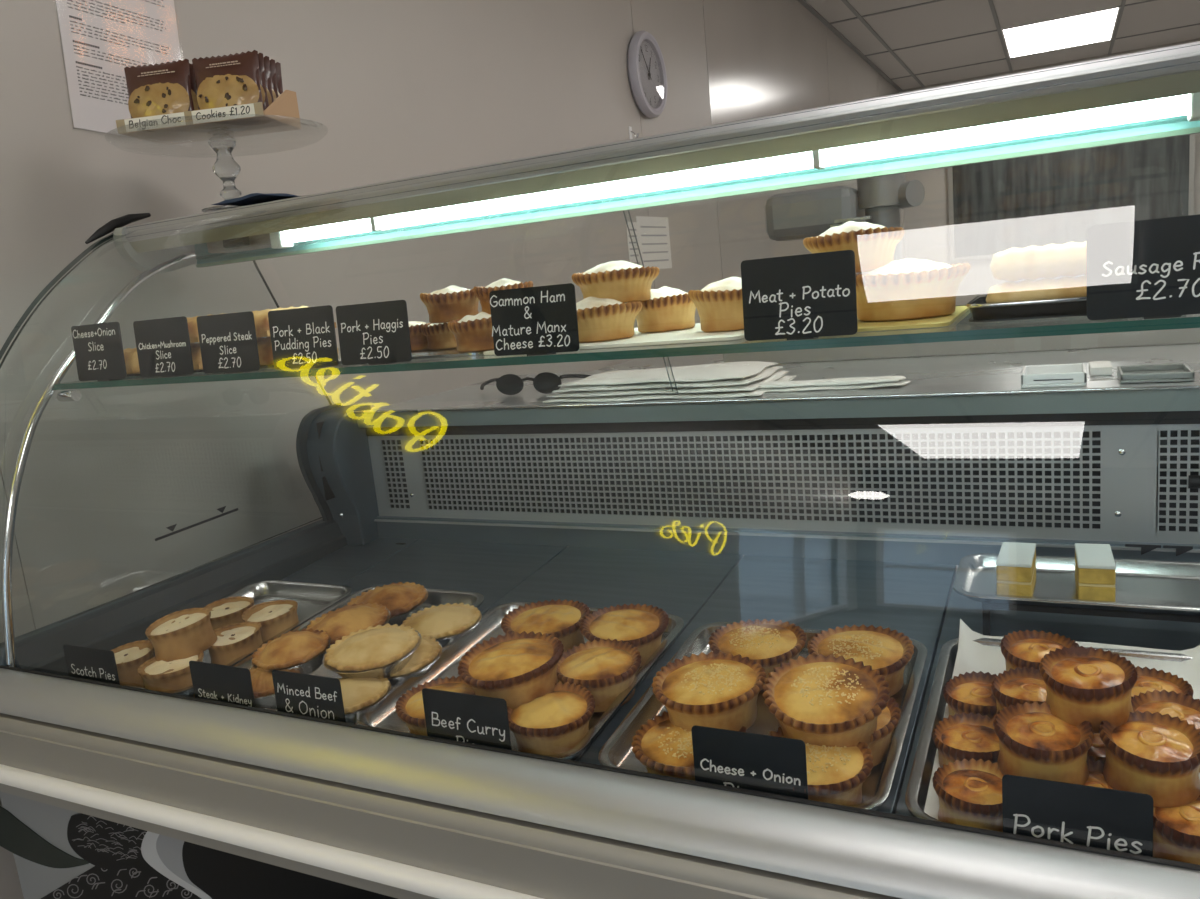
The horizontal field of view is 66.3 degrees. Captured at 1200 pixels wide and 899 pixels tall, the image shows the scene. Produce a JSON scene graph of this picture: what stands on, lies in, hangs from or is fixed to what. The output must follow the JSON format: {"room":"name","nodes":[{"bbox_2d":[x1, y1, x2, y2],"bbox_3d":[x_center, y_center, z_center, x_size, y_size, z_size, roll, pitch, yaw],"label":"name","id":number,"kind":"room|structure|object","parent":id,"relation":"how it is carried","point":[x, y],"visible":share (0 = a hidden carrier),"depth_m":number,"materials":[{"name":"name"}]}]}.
{"room":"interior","nodes":[
{"label":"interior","id":0,"kind":"room"},
{"bbox_2d":[0,0,904,898],"bbox_3d":[-0.405,-0.529,2.364,0.120,2.760,15.200,0,12,27],"label":"wall","id":1,"kind":"structure","parent":0,"point":[400,89],"depth_m":1.83,"materials":[{"name":"grey"}]},
{"bbox_2d":[56,0,180,137],"bbox_3d":[-0.774,-0.674,1.491,0.003,0.347,0.244,0,12,27],"label":"notice","id":2,"kind":"object","parent":1,"relation":"attached to","point":[100,38],"visible":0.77,"depth_m":1.47,"materials":[{"name":"white paper"}]},
{"bbox_2d":[627,31,666,117],"bbox_3d":[0.176,-1.366,3.349,0.039,0.298,0.298,0,12,27],"label":"wall clock","id":3,"kind":"object","parent":1,"relation":"attached to","point":[647,75],"visible":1,"depth_m":3.33,"materials":[{"name":"grey"}]},
{"bbox_2d":[636,216,671,268],"bbox_3d":[0.206,-0.774,3.446,0.001,0.193,0.306,0,12,27],"label":"notice","id":4,"kind":"object","parent":1,"relation":"attached to","point":[653,232],"visible":0.96,"depth_m":3.44,"materials":[{"name":"white paper"}]},
{"bbox_2d":[797,0,1199,91],"bbox_3d":[1.551,-1.918,1.060,4.760,0.106,15.400,0,12,27],"label":"ceiling","id":5,"kind":"structure","parent":0,"point":[909,43],"depth_m":6.63,"materials":[{"name":"grey"}]},
{"bbox_2d":[1001,6,1120,57],"bbox_3d":[3.485,-3.152,6.967,0.750,0.016,1.220,0,12,27],"label":"recessed light","id":6,"kind":"object","parent":5,"relation":"in","point":[1096,27],"visible":1,"depth_m":6.91,"materials":[{"name":"white"}]},
{"bbox_2d":[899,38,1199,305],"bbox_3d":[5.041,-2.105,8.009,4.760,2.760,0.100,0,12,27],"label":"wall","id":7,"kind":"structure","parent":0,"point":[926,225],"depth_m":8.81,"materials":[{"name":"paint"}]},
{"bbox_2d":[948,134,1195,261],"bbox_3d":[4.196,-2.391,8.284,1.973,1.196,0.040,0,12,27],"label":"curtain","id":8,"kind":"object","parent":7,"relation":"attached to","point":[995,207],"visible":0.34,"depth_m":8.30,"materials":[{"name":"grey fabric"}]},
{"bbox_3d":[1.824,0.859,1.572,4.760,0.100,15.400,0,12,27],"label":"floor","id":9,"kind":"structure","parent":0,"visible":0},
{"bbox_2d":[0,41,1199,898],"bbox_3d":[0.534,0.283,1.172,2.800,1.420,1.256,0,12,27],"label":"display case","id":10,"kind":"object","parent":9,"relation":"on","point":[842,507],"depth_m":1.17,"materials":[{"name":"clear glass"}]},
{"bbox_2d":[63,644,119,684],"bbox_3d":[-0.654,0.295,1.201,0.101,0.084,0.020,0,11,27],"label":"price card","id":11,"kind":"object","parent":10,"relation":"on","point":[95,664],"visible":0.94,"depth_m":1.19,"materials":[{"name":"black plastic"}]},
{"bbox_2d":[71,322,126,380],"bbox_3d":[-0.665,-0.131,1.232,0.098,0.077,0.020,0,12,27],"label":"price card","id":12,"kind":"object","parent":10,"relation":"on","point":[98,348],"visible":1,"depth_m":1.22,"materials":[{"name":"black plastic"}]},
{"bbox_2d":[133,316,193,376],"bbox_3d":[-0.552,-0.130,1.175,0.099,0.075,0.020,0,12,27],"label":"price card","id":13,"kind":"object","parent":10,"relation":"on","point":[163,346],"visible":1,"depth_m":1.17,"materials":[{"name":"black plastic"}]},
{"bbox_2d":[105,128,327,211],"bbox_3d":[-0.575,-0.427,1.417,0.318,0.111,0.318,0,12,27],"label":"cake stand","id":14,"kind":"object","parent":10,"relation":"on","point":[225,167],"visible":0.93,"depth_m":1.42,"materials":[{"name":"clear glass"}]},
{"bbox_2d":[116,90,300,139],"bbox_3d":[-0.581,-0.502,1.368,0.223,0.055,0.126,-4,10,7],"label":"cardboard box","id":15,"kind":"object","parent":14,"relation":"on","point":[282,115],"visible":0.99,"depth_m":1.33,"materials":[{"name":"beige"}]},
{"bbox_2d":[124,59,193,117],"bbox_3d":[-0.639,-0.512,1.331,0.100,0.096,0.027,-4,11,9],"label":"packet","id":16,"kind":"object","parent":15,"relation":"in","point":[163,88],"visible":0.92,"depth_m":1.32,"materials":[{"name":"brown"}]},
{"bbox_2d":[192,50,263,109],"bbox_3d":[-0.536,-0.520,1.320,0.100,0.096,0.027,-4,11,9],"label":"packet","id":17,"kind":"object","parent":15,"relation":"in","point":[230,80],"visible":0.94,"depth_m":1.31,"materials":[{"name":"brown"}]},
{"bbox_2d":[189,661,255,706],"bbox_3d":[-0.440,0.293,1.093,0.100,0.086,0.020,0,11,27],"label":"price card","id":18,"kind":"object","parent":10,"relation":"on","point":[210,681],"visible":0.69,"depth_m":1.08,"materials":[{"name":"black plastic"}]},
{"bbox_2d":[197,311,259,373],"bbox_3d":[-0.449,-0.130,1.124,0.096,0.073,0.020,0,12,27],"label":"price card","id":19,"kind":"object","parent":10,"relation":"on","point":[228,342],"visible":1,"depth_m":1.11,"materials":[{"name":"black plastic"}]},
{"bbox_2d":[120,580,351,696],"bbox_3d":[-0.552,0.274,1.354,0.224,0.043,0.350,0,12,27],"label":"baking tray","id":20,"kind":"object","parent":10,"relation":"on","point":[312,599],"visible":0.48,"depth_m":1.48,"materials":[{"name":"silver metal"}]},
{"bbox_2d":[111,640,153,686],"bbox_3d":[-0.643,0.297,1.254,0.072,0.048,0.072,3,14,40],"label":"pie","id":21,"kind":"object","parent":20,"relation":"on","point":[129,657],"visible":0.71,"depth_m":1.24,"materials":[{"name":"brown food"}]},
{"bbox_2d":[138,650,203,690],"bbox_3d":[-0.561,0.297,1.209,0.080,0.049,0.082,-4,11,8],"label":"pie","id":22,"kind":"object","parent":20,"relation":"on","point":[161,675],"visible":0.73,"depth_m":1.18,"materials":[{"name":"brown food"}]},
{"bbox_2d":[145,608,216,661],"bbox_3d":[-0.567,0.252,1.246,0.085,0.050,0.082,-13,13,-34],"label":"pie","id":23,"kind":"object","parent":22,"relation":"on","point":[182,634],"visible":1,"depth_m":1.22,"materials":[{"name":"brown food"}]},
{"bbox_2d":[204,596,253,629],"bbox_3d":[-0.556,0.256,1.379,0.078,0.047,0.077,-13,13,-37],"label":"pie","id":24,"kind":"object","parent":20,"relation":"on","point":[225,611],"visible":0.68,"depth_m":1.37,"materials":[{"name":"brown food"}]},
{"bbox_2d":[208,622,262,664],"bbox_3d":[-0.506,0.274,1.276,0.077,0.047,0.075,-15,14,-43],"label":"pie","id":25,"kind":"object","parent":20,"relation":"on","point":[234,641],"visible":0.8,"depth_m":1.26,"materials":[{"name":"brown food"}]},
{"bbox_2d":[242,600,298,641],"bbox_3d":[-0.478,0.255,1.343,0.078,0.047,0.077,-15,14,-40],"label":"pie","id":26,"kind":"object","parent":20,"relation":"on","point":[275,617],"visible":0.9,"depth_m":1.33,"materials":[{"name":"brown food"}]},
{"bbox_2d":[211,193,298,205],"bbox_3d":[-0.497,-0.376,1.367,0.113,0.012,0.130,0,12,27],"label":"cloth","id":27,"kind":"object","parent":10,"relation":"on","point":[254,198],"visible":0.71,"depth_m":1.34,"materials":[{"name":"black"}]},
{"bbox_2d":[268,305,338,368],"bbox_3d":[-0.340,-0.129,1.069,0.099,0.071,0.020,0,12,27],"label":"price card","id":28,"kind":"object","parent":10,"relation":"on","point":[301,338],"visible":1,"depth_m":1.06,"materials":[{"name":"black plastic"}]},
{"bbox_2d":[272,670,345,721],"bbox_3d":[-0.319,0.291,1.032,0.100,0.088,0.020,0,11,27],"label":"price card","id":29,"kind":"object","parent":10,"relation":"on","point":[295,693],"visible":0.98,"depth_m":1.02,"materials":[{"name":"black plastic"}]},
{"bbox_2d":[194,585,483,710],"bbox_3d":[-0.340,0.271,1.255,0.236,0.044,0.362,0,12,27],"label":"baking tray","id":30,"kind":"object","parent":10,"relation":"on","point":[436,597],"visible":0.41,"depth_m":1.37,"materials":[{"name":"silver metal"}]},
{"bbox_2d":[250,667,276,707],"bbox_3d":[-0.415,0.291,1.152,0.096,0.047,0.095,1,12,30],"label":"pie","id":31,"kind":"object","parent":30,"relation":"on","point":[262,682],"visible":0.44,"depth_m":1.12,"materials":[{"name":"brown food"}]},
{"bbox_2d":[251,628,330,673],"bbox_3d":[-0.394,0.261,1.176,0.100,0.049,0.099,0,12,27],"label":"pie","id":32,"kind":"object","parent":31,"relation":"on","point":[303,651],"visible":0.98,"depth_m":1.15,"materials":[{"name":"brown food"}]},
{"bbox_2d":[306,602,390,648],"bbox_3d":[-0.342,0.241,1.246,0.117,0.049,0.117,0,12,29],"label":"pie","id":33,"kind":"object","parent":30,"relation":"on","point":[339,623],"visible":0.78,"depth_m":1.23,"materials":[{"name":"brown food"}]},
{"bbox_2d":[337,677,390,723],"bbox_3d":[-0.294,0.294,1.085,0.096,0.043,0.096,-12,12,-30],"label":"pie","id":34,"kind":"object","parent":30,"relation":"on","point":[359,695],"visible":0.56,"depth_m":1.06,"materials":[{"name":"beige food"}]},
{"bbox_2d":[347,582,428,625],"bbox_3d":[-0.312,0.227,1.345,0.124,0.049,0.124,-3,11,15],"label":"pie","id":35,"kind":"object","parent":30,"relation":"on","point":[402,600],"visible":0.73,"depth_m":1.33,"materials":[{"name":"brown food"}]},
{"bbox_2d":[388,635,442,685],"bbox_3d":[-0.258,0.270,1.168,0.117,0.043,0.117,-11,12,-29],"label":"pie","id":36,"kind":"object","parent":30,"relation":"on","point":[425,656],"visible":0.33,"depth_m":1.14,"materials":[{"name":"beige food"}]},
{"bbox_2d":[322,623,421,678],"bbox_3d":[-0.282,0.253,1.141,0.122,0.044,0.121,1,13,34],"label":"pie","id":37,"kind":"object","parent":36,"relation":"on","point":[379,652],"visible":0.99,"depth_m":1.11,"materials":[{"name":"beige food"}]},
{"bbox_2d":[401,602,481,645],"bbox_3d":[-0.217,0.242,1.259,0.113,0.043,0.113,-11,12,-25],"label":"pie","id":38,"kind":"object","parent":30,"relation":"on","point":[447,622],"visible":0.87,"depth_m":1.24,"materials":[{"name":"beige food"}]},
{"bbox_2d":[336,300,411,364],"bbox_3d":[-0.247,-0.129,1.023,0.099,0.069,0.020,0,12,27],"label":"price card","id":39,"kind":"object","parent":10,"relation":"on","point":[376,332],"visible":1,"depth_m":1.01,"materials":[{"name":"black plastic"}]},
{"bbox_2d":[411,348,489,358],"bbox_3d":[-0.155,-0.128,1.142,0.170,0.003,0.245,0,12,27],"label":"serving tray","id":40,"kind":"object","parent":10,"relation":"on","point":[451,352],"visible":0.24,"depth_m":1.03,"materials":[{"name":"silver metal"}]},
{"bbox_2d":[421,322,456,349],"bbox_3d":[-0.190,-0.143,1.124,0.057,0.036,0.057,-5,10,3],"label":"pie","id":41,"kind":"object","parent":40,"relation":"on","point":[438,335],"visible":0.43,"depth_m":1.10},
{"bbox_2d":[420,285,478,323],"bbox_3d":[-0.173,-0.171,1.075,0.073,0.041,0.071,-10,11,-22],"label":"pie","id":42,"kind":"object","parent":41,"relation":"on","point":[452,302],"visible":0.8,"depth_m":1.05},
{"bbox_2d":[448,312,493,351],"bbox_3d":[-0.132,-0.132,1.023,0.074,0.041,0.072,2,13,35],"label":"pie","id":43,"kind":"object","parent":40,"relation":"on","point":[471,333],"visible":0.67,"depth_m":1.00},
{"bbox_2d":[473,278,532,314],"bbox_3d":[-0.108,-0.174,1.042,0.068,0.039,0.067,-4,11,10],"label":"pie","id":44,"kind":"object","parent":43,"relation":"on","point":[482,293],"visible":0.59,"depth_m":1.02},
{"bbox_2d":[422,688,511,749],"bbox_3d":[-0.130,0.288,0.936,0.102,0.092,0.020,0,11,27],"label":"price card","id":45,"kind":"object","parent":10,"relation":"on","point":[461,717],"visible":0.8,"depth_m":0.92,"materials":[{"name":"black plastic"}]},
{"bbox_2d":[354,602,683,760],"bbox_3d":[-0.085,0.272,1.114,0.293,0.043,0.346,0,12,27],"label":"baking tray","id":46,"kind":"object","parent":10,"relation":"on","point":[385,716],"visible":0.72,"depth_m":1.12,"materials":[{"name":"silver metal"}]},
{"bbox_2d":[395,676,474,735],"bbox_3d":[-0.174,0.292,1.016,0.100,0.051,0.100,-9,11,-19],"label":"pie","id":47,"kind":"object","parent":46,"relation":"on","point":[409,707],"visible":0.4,"depth_m":1.02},
{"bbox_2d":[501,599,590,651],"bbox_3d":[-0.068,0.236,1.191,0.116,0.050,0.115,-13,13,-36],"label":"pie","id":48,"kind":"object","parent":46,"relation":"on","point":[560,619],"visible":0.73,"depth_m":1.18,"materials":[{"name":"food"}]},
{"bbox_2d":[507,681,595,754],"bbox_3d":[-0.052,0.289,0.967,0.099,0.052,0.100,-3,11,14],"label":"pie","id":49,"kind":"object","parent":46,"relation":"on","point":[555,722],"visible":0.88,"depth_m":0.94,"materials":[{"name":"food"}]},
{"bbox_2d":[458,631,563,708],"bbox_3d":[-0.096,0.247,1.014,0.118,0.053,0.120,-3,11,13],"label":"pie","id":50,"kind":"object","parent":49,"relation":"on","point":[518,669],"visible":0.98,"depth_m":0.99,"materials":[{"name":"food"}]},
{"bbox_2d":[557,638,640,711],"bbox_3d":[-0.002,0.261,1.054,0.104,0.052,0.106,-11,12,-26],"label":"pie","id":51,"kind":"object","parent":46,"relation":"on","point":[607,668],"visible":0.87,"depth_m":1.03,"materials":[{"name":"food"}]},
{"bbox_2d":[579,603,668,666],"bbox_3d":[0.032,0.234,1.147,0.112,0.051,0.111,-3,11,14],"label":"pie","id":52,"kind":"object","parent":46,"relation":"on","point":[643,627],"visible":0.84,"depth_m":1.13,"materials":[{"name":"food"}]},
{"bbox_2d":[489,283,579,355],"bbox_3d":[-0.064,-0.130,0.931,0.100,0.069,0.020,0,12,27],"label":"price card","id":53,"kind":"object","parent":10,"relation":"on","point":[537,320],"visible":1,"depth_m":0.92,"materials":[{"name":"black plastic"}]},
{"bbox_2d":[480,372,590,394],"bbox_3d":[-0.121,-0.129,1.740,0.294,0.040,0.066,0,12,27],"label":"sunglasses","id":54,"kind":"object","parent":10,"relation":"on","point":[545,382],"visible":0.84,"depth_m":1.71,"materials":[{"name":"black plastic"}]},
{"bbox_2d":[483,323,744,354],"bbox_3d":[0.054,-0.129,1.034,0.290,0.003,0.250,0,12,27],"label":"cake board","id":55,"kind":"object","parent":10,"relation":"on","point":[695,334],"visible":0.5,"depth_m":0.93,"materials":[{"name":"beige"}]},
{"bbox_2d":[576,297,641,342],"bbox_3d":[-0.001,-0.143,0.995,0.096,0.047,0.094,-12,12,-30],"label":"pie","id":56,"kind":"object","parent":55,"relation":"on","point":[599,319],"visible":0.71,"depth_m":0.96,"materials":[{"name":"food"}]},
{"bbox_2d":[572,260,659,302],"bbox_3d":[0.018,-0.183,1.006,0.096,0.045,0.096,-7,11,-9],"label":"pie","id":57,"kind":"object","parent":56,"relation":"on","point":[622,281],"visible":0.92,"depth_m":0.97,"materials":[{"name":"food"}]},
{"bbox_2d":[630,286,695,332],"bbox_3d":[0.074,-0.162,1.051,0.086,0.049,0.085,-4,10,8],"label":"pie","id":58,"kind":"object","parent":55,"relation":"on","point":[667,309],"visible":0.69,"depth_m":1.02,"materials":[{"name":"food"}]},
{"bbox_2d":[688,277,743,331],"bbox_3d":[0.138,-0.153,0.958,0.091,0.053,0.089,-10,11,-22],"label":"pie","id":59,"kind":"object","parent":55,"relation":"on","point":[719,305],"visible":0.71,"depth_m":0.93,"materials":[{"name":"food"}]},
{"bbox_2d":[53,305,1199,389],"bbox_3d":[0.479,-0.127,0.827,2.585,0.008,0.340,0,12,27],"label":"glass shelf","id":60,"kind":"object","parent":10,"relation":"attached to","point":[961,329],"depth_m":0.83,"materials":[{"name":"glass"}]},
{"bbox_2d":[543,361,795,402],"bbox_3d":[0.120,-0.120,1.584,0.393,0.034,0.233,0,12,27],"label":"stack","id":61,"kind":"object","parent":10,"relation":"on","point":[726,379],"visible":0.98,"depth_m":1.51,"materials":[{"name":"white"}]},
{"bbox_2d":[691,725,807,799],"bbox_3d":[0.134,0.286,0.804,0.101,0.092,0.020,0,11,27],"label":"price card","id":62,"kind":"object","parent":10,"relation":"on","point":[737,759],"visible":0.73,"depth_m":0.79,"materials":[{"name":"black plastic"}]},
{"bbox_2d":[598,622,926,809],"bbox_3d":[0.184,0.272,0.974,0.279,0.042,0.336,0,12,27],"label":"baking tray","id":63,"kind":"object","parent":10,"relation":"on","point":[617,752],"visible":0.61,"depth_m":0.95,"materials":[{"name":"silver metal"}]},
{"bbox_2d":[631,711,746,780],"bbox_3d":[0.087,0.293,0.876,0.112,0.052,0.113,-9,11,-17],"label":"pie","id":64,"kind":"object","parent":63,"relation":"on","point":[665,749],"visible":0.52,"depth_m":0.86,"materials":[{"name":"brown food"}]},
{"bbox_2d":[652,651,765,730],"bbox_3d":[0.109,0.246,0.910,0.113,0.051,0.113,-7,10,-6],"label":"pie","id":65,"kind":"object","parent":64,"relation":"on","point":[720,691],"visible":0.98,"depth_m":0.89,"materials":[{"name":"brown food"}]},
{"bbox_2d":[708,619,806,689],"bbox_3d":[0.183,0.237,1.058,0.110,0.050,0.110,-15,14,-43],"label":"pie","id":66,"kind":"object","parent":63,"relation":"on","point":[770,643],"visible":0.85,"depth_m":1.05,"materials":[{"name":"brown food"}]},
{"bbox_2d":[769,727,873,804],"bbox_3d":[0.191,0.292,0.826,0.106,0.052,0.108,-4,11,8],"label":"pie","id":67,"kind":"object","parent":63,"relation":"on","point":[835,775],"visible":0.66,"depth_m":0.80,"materials":[{"name":"brown food"}]},
{"bbox_2d":[763,653,890,746],"bbox_3d":[0.212,0.243,0.864,0.117,0.060,0.117,-15,14,-41],"label":"pie","id":68,"kind":"object","parent":67,"relation":"on","point":[820,700],"visible":0.99,"depth_m":0.85,"materials":[{"name":"brown food"}]},
{"bbox_2d":[807,624,913,696],"bbox_3d":[0.286,0.235,1.009,0.113,0.051,0.113,3,14,40],"label":"pie","id":69,"kind":"object","parent":63,"relation":"on","point":[888,652],"visible":0.75,"depth_m":1.00,"materials":[{"name":"brown food"}]},
{"bbox_2d":[868,695,900,766],"bbox_3d":[0.239,0.270,0.890,0.099,0.051,0.100,-11,12,-26],"label":"pie","id":70,"kind":"object","parent":63,"relation":"on","point":[889,718],"visible":0.16,"depth_m":0.86,"materials":[{"name":"brown food"}]},
{"bbox_2d":[369,343,1199,410],"bbox_3d":[0.794,-0.123,1.376,2.515,0.012,0.505,0,12,27],"label":"countertop","id":71,"kind":"structure","parent":10,"relation":"on","point":[992,371],"depth_m":1.51,"materials":[{"name":"silver metal"}]},
{"bbox_2d":[595,354,723,370],"bbox_3d":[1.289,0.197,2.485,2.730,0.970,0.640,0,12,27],"label":"paper bag","id":72,"kind":"object","parent":71,"relation":"on","point":[675,361],"visible":0.16,"depth_m":2.96,"materials":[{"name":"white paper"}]},
{"bbox_2d":[765,173,924,260],"bbox_3d":[0.672,-0.503,2.528,0.431,0.503,0.300,0,12,27],"label":"machine","id":73,"kind":"object","parent":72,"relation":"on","point":[800,215],"visible":0.39,"depth_m":2.43,"materials":[{"name":"grey"}]},
{"bbox_2d":[741,250,857,340],"bbox_3d":[0.176,-0.134,0.809,0.100,0.074,0.020,0,12,27],"label":"price card","id":74,"kind":"object","parent":10,"relation":"on","point":[804,296],"visible":1,"depth_m":0.80,"materials":[{"name":"black plastic"}]},
{"bbox_2d":[757,376,910,391],"bbox_3d":[0.347,-0.102,1.421,0.253,0.014,0.051,0,12,27],"label":"folded cloth","id":75,"kind":"object","parent":10,"relation":"on","point":[853,382],"visible":0.95,"depth_m":1.40,"materials":[{"name":"white"}]},
{"bbox_2d":[857,306,968,331],"bbox_3d":[0.265,-0.129,0.920,0.180,0.003,0.225,0,12,27],"label":"cake board","id":76,"kind":"object","parent":10,"relation":"on","point":[946,320],"visible":0.38,"depth_m":0.82,"materials":[{"name":"gold metal"}]},
{"bbox_2d":[856,258,970,320],"bbox_3d":[0.294,-0.156,0.885,0.119,0.055,0.118,-4,11,10],"label":"pie","id":77,"kind":"object","parent":76,"relation":"on","point":[908,288],"visible":0.91,"depth_m":0.85,"materials":[{"name":"food"}]},
{"bbox_2d":[803,221,904,272],"bbox_3d":[0.249,-0.199,0.903,0.096,0.050,0.098,4,14,43],"label":"pie","id":78,"kind":"object","parent":77,"relation":"on","point":[873,246],"visible":0.84,"depth_m":0.87,"materials":[{"name":"food"}]},
{"bbox_2d":[966,295,1086,321],"bbox_3d":[0.405,-0.132,0.829,0.129,0.016,0.154,0,12,27],"label":"tray","id":79,"kind":"object","parent":10,"relation":"on","point":[981,311],"visible":0.45,"depth_m":0.77,"materials":[{"name":"grey"}]},
{"bbox_2d":[986,275,1086,302],"bbox_3d":[0.391,-0.135,0.801,0.100,0.030,0.052,0,12,27],"label":"sausage roll","id":80,"kind":"object","parent":79,"relation":"on","point":[1063,287],"visible":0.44,"depth_m":0.79,"materials":[{"name":"food"}]},
{"bbox_2d":[990,241,1086,281],"bbox_3d":[0.391,-0.163,0.794,0.100,0.030,0.052,0,12,27],"label":"sausage roll","id":81,"kind":"object","parent":80,"relation":"on","point":[1069,259],"visible":0.66,"depth_m":0.78,"materials":[{"name":"food"}]},
{"bbox_2d":[905,638,1199,864],"bbox_3d":[0.462,0.268,0.842,0.309,0.043,0.350,0,12,27],"label":"baking tray","id":82,"kind":"object","parent":10,"relation":"on","point":[920,776],"visible":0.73,"depth_m":0.91,"materials":[{"name":"silver metal"}]},
{"bbox_2d":[924,619,1199,818],"bbox_3d":[0.462,0.242,0.842,0.276,0.094,0.336,0,12,27],"label":"paper","id":83,"kind":"object","parent":82,"relation":"on","point":[971,656],"visible":0.11,"depth_m":0.98,"materials":[{"name":"white paper"}]},
{"bbox_2d":[932,712,999,767],"bbox_3d":[0.335,0.273,0.824,0.068,0.048,0.069,-8,11,-15],"label":"pie","id":84,"kind":"object","parent":83,"relation":"on","point":[966,736],"visible":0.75,"depth_m":0.82,"materials":[{"name":"brown food"}]},
{"bbox_2d":[932,758,1003,830],"bbox_3d":[0.311,0.292,0.759,0.068,0.047,0.067,4,14,43],"label":"pie","id":85,"kind":"object","parent":83,"relation":"on","point":[969,793],"visible":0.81,"depth_m":0.75,"materials":[{"name":"brown food"}]},
{"bbox_2d":[943,671,996,718],"bbox_3d":[0.371,0.252,0.892,0.069,0.048,0.070,-12,12,-30],"label":"pie","id":86,"kind":"object","parent":83,"relation":"on","point":[967,693],"visible":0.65,"depth_m":0.89,"materials":[{"name":"brown food"}]},
{"bbox_2d":[1087,733,1105,763],"bbox_3d":[0.429,0.267,0.797,0.069,0.048,0.070,-8,11,-14],"label":"pie","id":87,"kind":"object","parent":83,"relation":"on","point":[1096,752],"visible":0.11,"depth_m":0.78,"materials":[{"name":"brown food"}]},
{"bbox_2d":[1131,689,1199,772],"bbox_3d":[0.477,0.237,0.768,0.067,0.048,0.068,4,14,42],"label":"pie","id":88,"kind":"object","parent":87,"relation":"on","point":[1187,708],"visible":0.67,"depth_m":0.78,"materials":[{"name":"brown food"}]},
{"bbox_2d":[1131,666,1193,698],"bbox_3d":[0.519,0.239,0.866,0.068,0.047,0.069,-11,12,-29],"label":"pie","id":89,"kind":"object","parent":83,"relation":"on","point":[1148,679],"visible":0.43,"depth_m":0.87,"materials":[{"name":"brown food"}]},
{"bbox_2d":[1153,795,1199,863],"bbox_3d":[0.448,0.291,0.695,0.066,0.046,0.065,-9,11,-18],"label":"pie","id":90,"kind":"object","parent":83,"relation":"on","point":[1176,830],"visible":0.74,"depth_m":0.68,"materials":[{"name":"brown food"}]},
{"label":"pie","id":91,"kind":"object","parent":83,"relation":"on","visible":0},
{"bbox_2d":[991,666,1046,713],"bbox_3d":[0.388,0.230,0.826,0.066,0.048,0.064,4,14,44],"label":"pie","id":92,"kind":"object","parent":91,"relation":"on","point":[1019,685],"visible":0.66,"depth_m":0.83,"materials":[{"name":"brown food"}]},
{"bbox_2d":[1039,646,1137,732],"bbox_3d":[0.411,0.203,0.774,0.074,0.050,0.074,-8,11,-15],"label":"pie","id":93,"kind":"object","parent":92,"relation":"on","point":[1091,685],"visible":1,"depth_m":0.76,"materials":[{"name":"brown food"}]},
{"bbox_2d":[1000,630,1078,670],"bbox_3d":[0.423,0.208,0.884,0.070,0.047,0.071,4,14,42],"label":"pie","id":94,"kind":"object","parent":91,"relation":"on","point":[1019,649],"visible":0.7,"depth_m":0.89,"materials":[{"name":"brown food"}]},
{"bbox_2d":[1021,363,1086,387],"bbox_3d":[0.625,-0.102,1.265,0.079,0.018,0.101,0,12,27],"label":"plastic box","id":95,"kind":"object","parent":10,"relation":"on","point":[1054,375],"visible":1,"depth_m":1.23,"materials":[{"name":"white"}]},
{"bbox_2d":[1002,775,1152,856],"bbox_3d":[0.358,0.288,0.692,0.099,0.086,0.020,0,11,27],"label":"label sign","id":96,"kind":"object","parent":10,"relation":"on","point":[1097,817],"visible":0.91,"depth_m":0.68,"materials":[{"name":"black plastic"}]},
{"bbox_2d":[982,602,1199,635],"bbox_3d":[0.596,0.189,1.073,0.268,0.044,0.116,0,12,27],"label":"tray","id":97,"kind":"object","parent":10,"relation":"on","point":[986,606],"visible":0.59,"depth_m":1.03,"materials":[{"name":"black metal"}]},
{"bbox_2d":[953,553,1199,615],"bbox_3d":[0.592,0.158,1.065,0.333,0.016,0.153,0,13,27],"label":"baking tray","id":98,"kind":"object","parent":97,"relation":"on","point":[1146,586],"visible":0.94,"depth_m":1.08,"materials":[{"name":"silver metal"}]},
{"bbox_2d":[996,542,1035,595],"bbox_3d":[0.498,0.145,1.098,0.038,0.046,0.084,0,12,29],"label":"cake slice","id":99,"kind":"object","parent":98,"relation":"on","point":[1016,562],"visible":0.92,"depth_m":1.07,"materials":[{"name":"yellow food"}]},
{"bbox_2d":[1074,543,1115,600],"bbox_3d":[0.575,0.143,1.067,0.038,0.046,0.084,-1,11,25],"label":"cake slice","id":100,"kind":"object","parent":98,"relation":"on","point":[1095,572],"visible":0.94,"depth_m":1.03,"materials":[{"name":"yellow food"}]},
{"bbox_2d":[1084,759,1114,789],"bbox_3d":[0.398,0.286,0.736,0.070,0.048,0.071,4,14,43],"label":"pie","id":101,"kind":"object","parent":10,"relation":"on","point":[1096,778],"visible":0.15,"depth_m":0.75,"materials":[{"name":"brown food"}]},
{"bbox_2d":[993,702,1093,784],"bbox_3d":[0.366,0.246,0.758,0.075,0.048,0.074,-9,11,-19],"label":"pie","id":102,"kind":"object","parent":101,"relation":"on","point":[1034,742],"visible":0.95,"depth_m":0.74,"materials":[{"name":"brown food"}]},
{"bbox_2d":[1099,710,1199,807],"bbox_3d":[0.436,0.244,0.726,0.073,0.050,0.074,-12,12,-32],"label":"pie","id":103,"kind":"object","parent":101,"relation":"on","point":[1156,755],"visible":0.98,"depth_m":0.71,"materials":[{"name":"brown food"}]},
{"bbox_2d":[1086,214,1199,319],"bbox_3d":[0.420,-0.135,0.687,0.100,0.074,0.020,0,12,27],"label":"price card","id":104,"kind":"object","parent":10,"relation":"on","point":[1150,268],"visible":1,"depth_m":0.69,"materials":[{"name":"black plastic"}]},
{"bbox_2d":[1117,363,1194,383],"bbox_3d":[0.734,-0.101,1.217,0.082,0.012,0.090,0,12,27],"label":"plastic box","id":105,"kind":"object","parent":10,"relation":"on","point":[1182,372],"visible":1,"depth_m":1.19,"materials":[{"name":"grey plastic"}]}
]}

